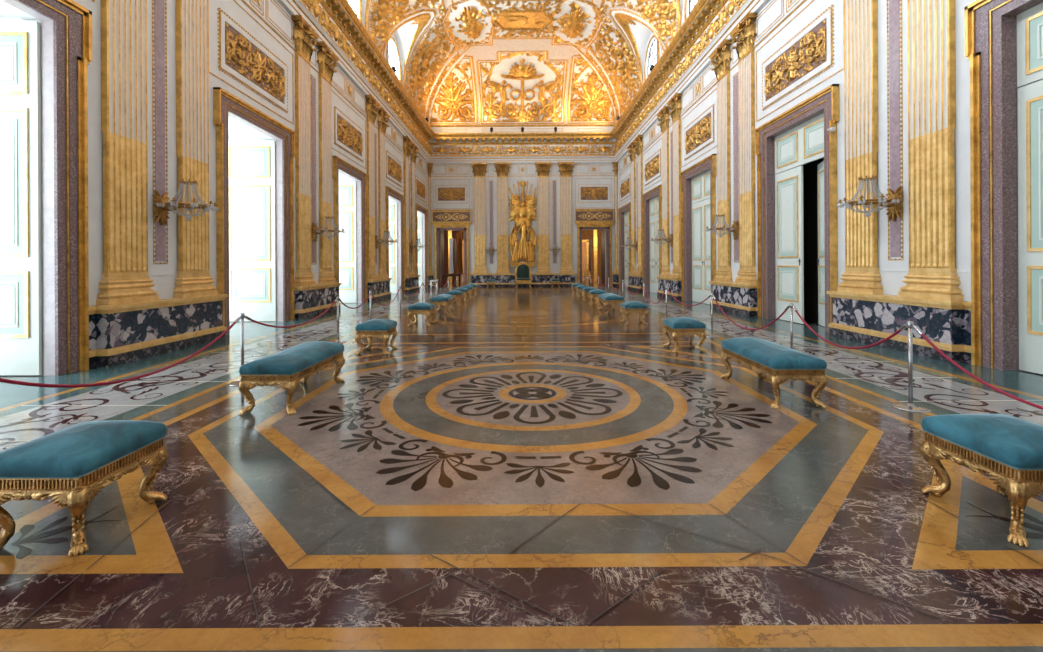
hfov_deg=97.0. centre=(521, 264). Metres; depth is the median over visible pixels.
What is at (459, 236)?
drape
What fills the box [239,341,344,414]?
bench
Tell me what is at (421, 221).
door
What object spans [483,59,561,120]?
ornament
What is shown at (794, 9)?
trim
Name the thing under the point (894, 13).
trim
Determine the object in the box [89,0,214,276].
trim
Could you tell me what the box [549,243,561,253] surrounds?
wall sconce
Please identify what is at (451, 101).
ornament
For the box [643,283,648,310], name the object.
stanchion
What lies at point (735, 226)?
wall sconce
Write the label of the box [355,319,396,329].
cushion
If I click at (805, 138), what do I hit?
door
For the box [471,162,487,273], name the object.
fluted pilaster
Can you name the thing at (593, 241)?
doorway
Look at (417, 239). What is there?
wall sconce
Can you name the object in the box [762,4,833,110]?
relief panel
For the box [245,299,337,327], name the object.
rope
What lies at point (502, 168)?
fluted pilaster
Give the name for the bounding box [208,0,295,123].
trim
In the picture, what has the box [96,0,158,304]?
fluted pilaster
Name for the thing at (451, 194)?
relief panel
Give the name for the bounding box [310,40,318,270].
trim
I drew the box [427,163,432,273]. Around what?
pilaster
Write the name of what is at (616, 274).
trim
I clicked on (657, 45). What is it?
window
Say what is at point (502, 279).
trim
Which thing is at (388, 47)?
window
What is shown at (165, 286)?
wall
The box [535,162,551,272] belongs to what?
fluted pilaster
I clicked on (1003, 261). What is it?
door
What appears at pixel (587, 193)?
relief panel
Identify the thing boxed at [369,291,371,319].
stanchion
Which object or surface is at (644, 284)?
rope
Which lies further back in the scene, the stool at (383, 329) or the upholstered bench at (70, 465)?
the stool at (383, 329)
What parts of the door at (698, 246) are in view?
transom panel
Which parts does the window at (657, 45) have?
frame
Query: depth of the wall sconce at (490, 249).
32.66 m
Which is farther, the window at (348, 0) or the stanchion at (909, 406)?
the window at (348, 0)
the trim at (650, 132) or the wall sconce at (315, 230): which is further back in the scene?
the trim at (650, 132)
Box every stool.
[355,319,397,354]
[407,302,434,325]
[446,290,462,305]
[454,288,468,301]
[460,286,473,297]
[466,284,477,294]
[487,279,495,287]
[551,279,559,286]
[571,283,582,293]
[576,285,588,297]
[582,287,597,300]
[589,289,605,304]
[620,301,647,324]
[663,317,705,352]
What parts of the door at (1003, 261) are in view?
transom panel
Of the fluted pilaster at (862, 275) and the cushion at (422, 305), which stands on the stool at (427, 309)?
the cushion at (422, 305)
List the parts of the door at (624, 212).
transom panel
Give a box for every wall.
[0,0,428,374]
[428,163,617,284]
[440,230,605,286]
[617,0,1042,369]
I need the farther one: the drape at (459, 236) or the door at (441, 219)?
the drape at (459, 236)
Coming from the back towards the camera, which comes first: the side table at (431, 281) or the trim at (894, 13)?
the side table at (431, 281)
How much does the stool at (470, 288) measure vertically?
0.581 m
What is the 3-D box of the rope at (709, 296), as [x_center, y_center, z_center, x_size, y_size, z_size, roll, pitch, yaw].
[4.088,0.823,11.450,0.037,0.370,2.995,0,0,0]
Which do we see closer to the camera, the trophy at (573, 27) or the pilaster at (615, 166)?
the trophy at (573, 27)
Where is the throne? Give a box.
[515,261,531,286]
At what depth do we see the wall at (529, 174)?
33.20 m
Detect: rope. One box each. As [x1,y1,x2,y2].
[0,317,240,387]
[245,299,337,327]
[339,293,369,308]
[371,287,399,305]
[644,284,665,303]
[667,288,710,305]
[712,295,789,329]
[793,306,906,348]
[913,326,1042,409]
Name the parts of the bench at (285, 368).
leg, leg, frame, leg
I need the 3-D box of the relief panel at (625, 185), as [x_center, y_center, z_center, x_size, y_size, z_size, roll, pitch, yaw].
[6.857,-5.096,30.670,0.120,1.378,3.018,0,0,0]
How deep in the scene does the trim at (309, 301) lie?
14.34 m
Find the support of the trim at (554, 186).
attached to the wall at (529, 174)
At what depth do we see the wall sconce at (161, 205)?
8.48 m
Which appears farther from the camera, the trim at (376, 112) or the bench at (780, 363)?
the trim at (376, 112)
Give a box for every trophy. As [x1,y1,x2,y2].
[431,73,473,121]
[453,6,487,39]
[557,1,591,38]
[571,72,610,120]
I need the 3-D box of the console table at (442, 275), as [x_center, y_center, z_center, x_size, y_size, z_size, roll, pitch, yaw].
[-5.570,1.139,36.400,1.600,0.880,0.700,0,0,0]
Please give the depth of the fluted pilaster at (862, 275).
9.28 m
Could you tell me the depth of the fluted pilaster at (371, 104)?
20.23 m
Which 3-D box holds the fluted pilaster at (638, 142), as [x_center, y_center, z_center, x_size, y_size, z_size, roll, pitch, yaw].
[6.780,-3.413,26.710,0.508,7.955,1.195,0,0,0]
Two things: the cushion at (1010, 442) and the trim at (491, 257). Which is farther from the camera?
the trim at (491, 257)
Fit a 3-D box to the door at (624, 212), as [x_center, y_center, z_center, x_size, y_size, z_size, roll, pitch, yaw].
[6.991,-1.217,30.670,0.387,5.460,3.340,0,0,0]
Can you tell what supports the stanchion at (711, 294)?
on the floor
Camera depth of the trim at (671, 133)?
21.21 m
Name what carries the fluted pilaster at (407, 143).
attached to the wall at (165, 286)
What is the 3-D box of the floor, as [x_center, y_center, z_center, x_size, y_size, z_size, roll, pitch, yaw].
[0.132,1.605,15.100,18.800,0.128,37.400,0,0,0]
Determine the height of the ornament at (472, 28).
0.367 m
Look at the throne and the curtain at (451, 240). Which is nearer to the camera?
the throne
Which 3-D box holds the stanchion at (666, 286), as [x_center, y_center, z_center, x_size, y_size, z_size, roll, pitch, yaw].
[4.090,1.064,13.000,0.330,0.930,0.330,0,0,0]
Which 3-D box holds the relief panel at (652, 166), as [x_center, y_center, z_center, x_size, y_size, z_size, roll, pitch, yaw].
[6.857,-5.096,24.350,0.120,1.378,3.018,0,0,0]
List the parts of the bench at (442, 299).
frame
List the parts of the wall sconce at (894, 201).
crown, bracket arm, wall plate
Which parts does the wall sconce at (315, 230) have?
wall plate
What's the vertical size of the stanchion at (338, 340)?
0.930 m
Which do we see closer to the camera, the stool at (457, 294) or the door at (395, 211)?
the stool at (457, 294)
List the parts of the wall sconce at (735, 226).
wall plate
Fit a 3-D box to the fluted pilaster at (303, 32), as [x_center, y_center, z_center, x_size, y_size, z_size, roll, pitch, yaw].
[-6.568,-3.343,14.070,0.508,7.955,1.195,0,0,0]
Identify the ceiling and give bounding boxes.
[363,0,682,124]
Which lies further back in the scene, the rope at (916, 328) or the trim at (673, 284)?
the trim at (673, 284)
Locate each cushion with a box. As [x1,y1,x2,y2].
[0,420,166,476]
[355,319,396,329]
[408,302,434,309]
[446,290,462,294]
[454,288,468,291]
[460,286,472,288]
[576,285,588,288]
[582,287,595,290]
[589,289,605,293]
[620,301,647,307]
[663,317,705,327]
[921,414,1042,468]
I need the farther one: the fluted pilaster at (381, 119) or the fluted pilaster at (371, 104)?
the fluted pilaster at (381, 119)
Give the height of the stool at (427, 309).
0.581 m
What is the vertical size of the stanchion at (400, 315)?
0.930 m
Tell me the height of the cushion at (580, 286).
0.163 m
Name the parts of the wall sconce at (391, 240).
wall plate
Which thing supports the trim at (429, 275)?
attached to the wall at (165, 286)
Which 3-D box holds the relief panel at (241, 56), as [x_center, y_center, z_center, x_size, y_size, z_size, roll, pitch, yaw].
[-6.662,-5.025,11.710,0.120,1.378,3.018,0,0,0]
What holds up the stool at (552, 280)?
on the floor
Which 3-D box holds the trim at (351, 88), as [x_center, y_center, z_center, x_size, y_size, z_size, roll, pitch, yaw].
[-6.706,-5.665,18.030,0.040,3.060,3.960,0,0,0]
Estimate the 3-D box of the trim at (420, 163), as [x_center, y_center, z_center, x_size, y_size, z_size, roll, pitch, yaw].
[-6.706,-5.665,30.670,0.040,3.060,3.960,0,0,0]
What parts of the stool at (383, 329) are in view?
leg, leg, frame, leg, leg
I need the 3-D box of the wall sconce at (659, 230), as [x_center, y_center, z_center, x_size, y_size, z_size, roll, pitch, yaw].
[6.410,-1.223,21.168,0.969,0.838,0.946,0,0,43]
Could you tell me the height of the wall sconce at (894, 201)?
0.838 m
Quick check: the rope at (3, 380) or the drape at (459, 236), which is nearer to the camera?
the rope at (3, 380)
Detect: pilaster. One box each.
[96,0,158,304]
[173,0,217,297]
[291,15,318,286]
[316,41,338,283]
[365,95,379,279]
[376,107,389,278]
[403,136,412,275]
[410,143,418,275]
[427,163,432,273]
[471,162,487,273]
[494,162,510,273]
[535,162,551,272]
[557,162,574,272]
[612,162,617,272]
[627,142,636,273]
[633,135,642,274]
[656,106,669,276]
[667,93,681,277]
[709,39,732,281]
[729,12,757,283]
[837,0,882,293]
[898,0,962,300]
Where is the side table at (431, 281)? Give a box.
[430,280,436,287]
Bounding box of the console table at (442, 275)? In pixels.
[441,274,460,284]
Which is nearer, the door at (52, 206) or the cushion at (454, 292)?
the door at (52, 206)
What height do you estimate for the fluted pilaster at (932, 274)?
7.955 m
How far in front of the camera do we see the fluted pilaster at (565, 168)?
33.11 m
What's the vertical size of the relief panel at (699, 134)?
1.378 m
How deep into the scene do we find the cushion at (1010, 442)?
2.74 m
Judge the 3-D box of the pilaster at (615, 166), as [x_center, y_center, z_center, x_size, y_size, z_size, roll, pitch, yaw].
[6.796,-3.413,33.054,0.536,7.955,0.508,0,0,0]
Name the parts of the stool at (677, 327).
leg, leg, frame, leg, leg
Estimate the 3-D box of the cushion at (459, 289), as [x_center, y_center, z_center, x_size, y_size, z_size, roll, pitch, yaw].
[-2.615,1.064,19.920,0.580,0.163,0.630,0,0,1]
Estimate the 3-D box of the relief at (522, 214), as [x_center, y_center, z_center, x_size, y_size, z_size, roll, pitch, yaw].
[0.108,-2.991,32.940,2.070,6.240,0.520,0,0,0]
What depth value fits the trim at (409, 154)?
27.59 m
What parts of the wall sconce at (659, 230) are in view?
wall plate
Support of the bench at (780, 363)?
on the floor
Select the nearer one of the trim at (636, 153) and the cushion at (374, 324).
the cushion at (374, 324)
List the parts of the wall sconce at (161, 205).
wall plate, bracket arm, crown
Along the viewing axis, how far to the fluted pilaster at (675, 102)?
20.22 m
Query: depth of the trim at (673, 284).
20.72 m
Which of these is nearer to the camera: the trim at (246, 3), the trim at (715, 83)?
the trim at (246, 3)
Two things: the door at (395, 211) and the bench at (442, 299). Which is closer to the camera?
the bench at (442, 299)
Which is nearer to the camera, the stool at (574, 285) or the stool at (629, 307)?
the stool at (629, 307)
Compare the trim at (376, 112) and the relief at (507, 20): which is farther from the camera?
the relief at (507, 20)
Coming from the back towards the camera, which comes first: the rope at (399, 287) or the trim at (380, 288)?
the trim at (380, 288)
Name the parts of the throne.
backrest, frame, seat frame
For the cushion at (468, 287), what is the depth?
21.72 m
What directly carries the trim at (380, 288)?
attached to the wall at (165, 286)
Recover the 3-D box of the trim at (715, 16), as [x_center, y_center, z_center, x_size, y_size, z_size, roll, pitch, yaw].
[0.081,-8.245,14.730,13.360,0.850,36.660,0,0,0]
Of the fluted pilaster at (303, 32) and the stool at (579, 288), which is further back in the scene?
the stool at (579, 288)
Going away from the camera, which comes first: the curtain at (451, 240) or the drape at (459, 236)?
the curtain at (451, 240)
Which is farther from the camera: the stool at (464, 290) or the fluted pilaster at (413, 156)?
the fluted pilaster at (413, 156)
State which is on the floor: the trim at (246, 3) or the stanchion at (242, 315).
the stanchion at (242, 315)
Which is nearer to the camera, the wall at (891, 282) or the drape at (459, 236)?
the wall at (891, 282)
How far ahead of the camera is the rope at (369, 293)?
10.22 m
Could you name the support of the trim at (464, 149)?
attached to the wall at (529, 174)
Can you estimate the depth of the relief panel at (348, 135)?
17.75 m
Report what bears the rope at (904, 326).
hanging from the stanchion at (909, 406)
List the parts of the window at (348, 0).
frame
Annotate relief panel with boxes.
[218,8,287,112]
[334,106,362,161]
[386,150,401,187]
[415,175,425,201]
[436,185,467,203]
[579,184,610,202]
[620,174,630,201]
[644,148,660,185]
[684,104,714,159]
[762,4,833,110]
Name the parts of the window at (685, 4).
frame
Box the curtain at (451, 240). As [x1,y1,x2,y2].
[449,238,453,272]
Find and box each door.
[0,0,91,375]
[213,87,294,335]
[332,156,367,302]
[385,186,404,293]
[415,203,427,287]
[431,210,470,286]
[575,209,614,285]
[618,202,630,286]
[642,185,661,292]
[680,154,716,304]
[755,84,839,332]
[964,0,1042,373]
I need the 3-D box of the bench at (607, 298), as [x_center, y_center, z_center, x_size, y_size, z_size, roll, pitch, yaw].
[2.950,1.242,15.260,0.598,0.585,1.388,0,0,-1]
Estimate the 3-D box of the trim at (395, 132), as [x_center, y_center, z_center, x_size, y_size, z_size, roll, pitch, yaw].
[-6.706,-5.665,24.350,0.040,3.060,3.960,0,0,0]
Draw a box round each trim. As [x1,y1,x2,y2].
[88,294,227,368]
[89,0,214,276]
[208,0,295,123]
[277,0,768,163]
[294,283,341,318]
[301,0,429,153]
[302,0,744,155]
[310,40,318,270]
[321,0,724,143]
[331,67,366,168]
[367,278,391,301]
[375,112,377,264]
[385,122,403,191]
[405,275,419,292]
[409,154,410,264]
[415,155,426,205]
[428,274,431,286]
[430,124,615,132]
[430,144,615,154]
[431,164,614,272]
[470,273,576,286]
[486,165,495,263]
[552,180,556,262]
[614,273,618,285]
[619,153,630,204]
[627,274,642,291]
[635,153,637,263]
[642,118,661,190]
[656,276,681,299]
[669,118,672,262]
[680,64,716,166]
[708,281,757,316]
[730,39,756,268]
[753,0,843,121]
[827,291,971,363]
[837,0,970,271]
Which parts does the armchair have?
backrest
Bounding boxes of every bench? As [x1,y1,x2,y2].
[0,420,167,556]
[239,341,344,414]
[430,294,453,313]
[598,293,623,313]
[721,337,827,408]
[920,414,1042,546]
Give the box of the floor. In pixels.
[0,286,1042,651]
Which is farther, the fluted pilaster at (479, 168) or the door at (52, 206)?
the fluted pilaster at (479, 168)
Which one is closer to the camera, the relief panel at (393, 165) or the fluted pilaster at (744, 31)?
the fluted pilaster at (744, 31)
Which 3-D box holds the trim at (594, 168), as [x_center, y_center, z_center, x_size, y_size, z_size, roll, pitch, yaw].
[0.106,-3.341,33.180,13.300,7.780,0.040,0,0,0]
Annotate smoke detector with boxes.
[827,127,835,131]
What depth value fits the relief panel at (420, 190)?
30.44 m
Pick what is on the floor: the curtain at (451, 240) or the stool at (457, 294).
the stool at (457, 294)
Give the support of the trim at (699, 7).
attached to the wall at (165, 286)
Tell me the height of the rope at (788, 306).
0.557 m
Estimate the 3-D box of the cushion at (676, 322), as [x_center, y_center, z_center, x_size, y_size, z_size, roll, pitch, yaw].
[2.950,1.035,8.380,0.580,0.163,0.630,0,0,1]
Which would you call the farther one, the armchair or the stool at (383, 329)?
the armchair
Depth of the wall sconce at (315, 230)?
14.79 m
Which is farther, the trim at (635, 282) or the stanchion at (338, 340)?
the trim at (635, 282)
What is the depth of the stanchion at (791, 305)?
7.24 m
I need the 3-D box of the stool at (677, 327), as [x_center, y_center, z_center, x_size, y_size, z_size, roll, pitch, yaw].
[2.951,1.244,8.380,0.598,0.581,0.648,0,0,1]
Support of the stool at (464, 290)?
on the floor
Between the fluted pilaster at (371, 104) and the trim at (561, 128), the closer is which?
the fluted pilaster at (371, 104)
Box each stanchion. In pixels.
[228,313,244,385]
[332,297,346,342]
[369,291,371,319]
[396,286,405,316]
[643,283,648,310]
[661,286,667,319]
[706,293,719,336]
[789,303,793,348]
[891,321,930,412]
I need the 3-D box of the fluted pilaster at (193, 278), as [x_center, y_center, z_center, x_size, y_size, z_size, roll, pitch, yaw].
[-6.568,-3.343,9.350,0.508,7.955,1.195,0,0,0]
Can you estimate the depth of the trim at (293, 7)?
19.66 m
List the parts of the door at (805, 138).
transom panel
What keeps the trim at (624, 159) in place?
attached to the wall at (891, 282)
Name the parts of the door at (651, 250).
transom panel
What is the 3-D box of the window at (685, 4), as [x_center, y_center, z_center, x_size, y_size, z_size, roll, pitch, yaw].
[6.918,-10.768,18.030,0.200,2.463,2.627,0,0,0]
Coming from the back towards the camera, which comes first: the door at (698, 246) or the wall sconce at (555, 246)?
the wall sconce at (555, 246)
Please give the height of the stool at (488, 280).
0.581 m
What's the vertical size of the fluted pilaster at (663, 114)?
7.955 m
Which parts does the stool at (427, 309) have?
leg, frame, leg, leg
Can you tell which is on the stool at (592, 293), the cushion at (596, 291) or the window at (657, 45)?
the cushion at (596, 291)
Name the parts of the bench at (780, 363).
leg, leg, frame, leg, leg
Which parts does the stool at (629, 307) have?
leg, leg, frame, leg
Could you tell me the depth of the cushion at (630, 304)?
11.83 m
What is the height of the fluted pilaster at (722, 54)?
7.955 m
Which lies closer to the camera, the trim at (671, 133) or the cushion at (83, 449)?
the cushion at (83, 449)
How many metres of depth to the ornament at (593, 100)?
32.64 m
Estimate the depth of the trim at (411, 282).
26.99 m
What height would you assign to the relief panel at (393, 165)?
1.378 m
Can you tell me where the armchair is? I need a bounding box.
[583,270,591,282]
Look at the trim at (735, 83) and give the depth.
14.86 m
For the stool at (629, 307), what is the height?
0.581 m
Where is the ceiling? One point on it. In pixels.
(613, 46)
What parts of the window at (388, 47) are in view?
frame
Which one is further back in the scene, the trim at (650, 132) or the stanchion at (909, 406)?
the trim at (650, 132)
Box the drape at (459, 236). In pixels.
[456,233,462,274]
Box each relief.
[494,10,551,30]
[508,180,537,266]
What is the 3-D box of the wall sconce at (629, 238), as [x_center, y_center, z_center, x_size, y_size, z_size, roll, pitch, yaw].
[6.410,-1.223,27.488,0.969,0.838,0.946,0,0,43]
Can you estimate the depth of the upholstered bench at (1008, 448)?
2.71 m
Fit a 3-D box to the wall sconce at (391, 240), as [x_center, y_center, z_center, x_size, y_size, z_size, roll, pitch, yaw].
[-6.175,-1.157,21.172,0.969,0.838,0.946,0,0,43]
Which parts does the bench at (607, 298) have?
frame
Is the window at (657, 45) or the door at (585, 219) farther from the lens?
the door at (585, 219)
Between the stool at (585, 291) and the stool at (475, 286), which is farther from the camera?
the stool at (475, 286)
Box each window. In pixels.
[348,0,361,21]
[386,36,400,80]
[644,35,658,80]
[684,0,698,21]
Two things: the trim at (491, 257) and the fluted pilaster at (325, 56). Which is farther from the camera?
the trim at (491, 257)
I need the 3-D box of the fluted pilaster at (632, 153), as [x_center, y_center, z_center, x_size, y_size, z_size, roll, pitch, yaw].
[6.780,-3.413,28.310,0.508,7.955,1.195,0,0,0]
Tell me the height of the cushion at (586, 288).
0.163 m
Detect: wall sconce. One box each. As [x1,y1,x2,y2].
[153,179,218,224]
[312,216,344,241]
[375,231,397,248]
[409,238,425,252]
[484,243,497,254]
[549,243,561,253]
[622,237,637,250]
[651,229,672,246]
[706,214,738,239]
[837,175,902,220]
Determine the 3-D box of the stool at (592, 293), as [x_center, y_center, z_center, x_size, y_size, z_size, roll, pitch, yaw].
[2.951,1.244,17.960,0.598,0.581,0.648,0,0,1]
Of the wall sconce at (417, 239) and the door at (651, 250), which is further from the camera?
the wall sconce at (417, 239)

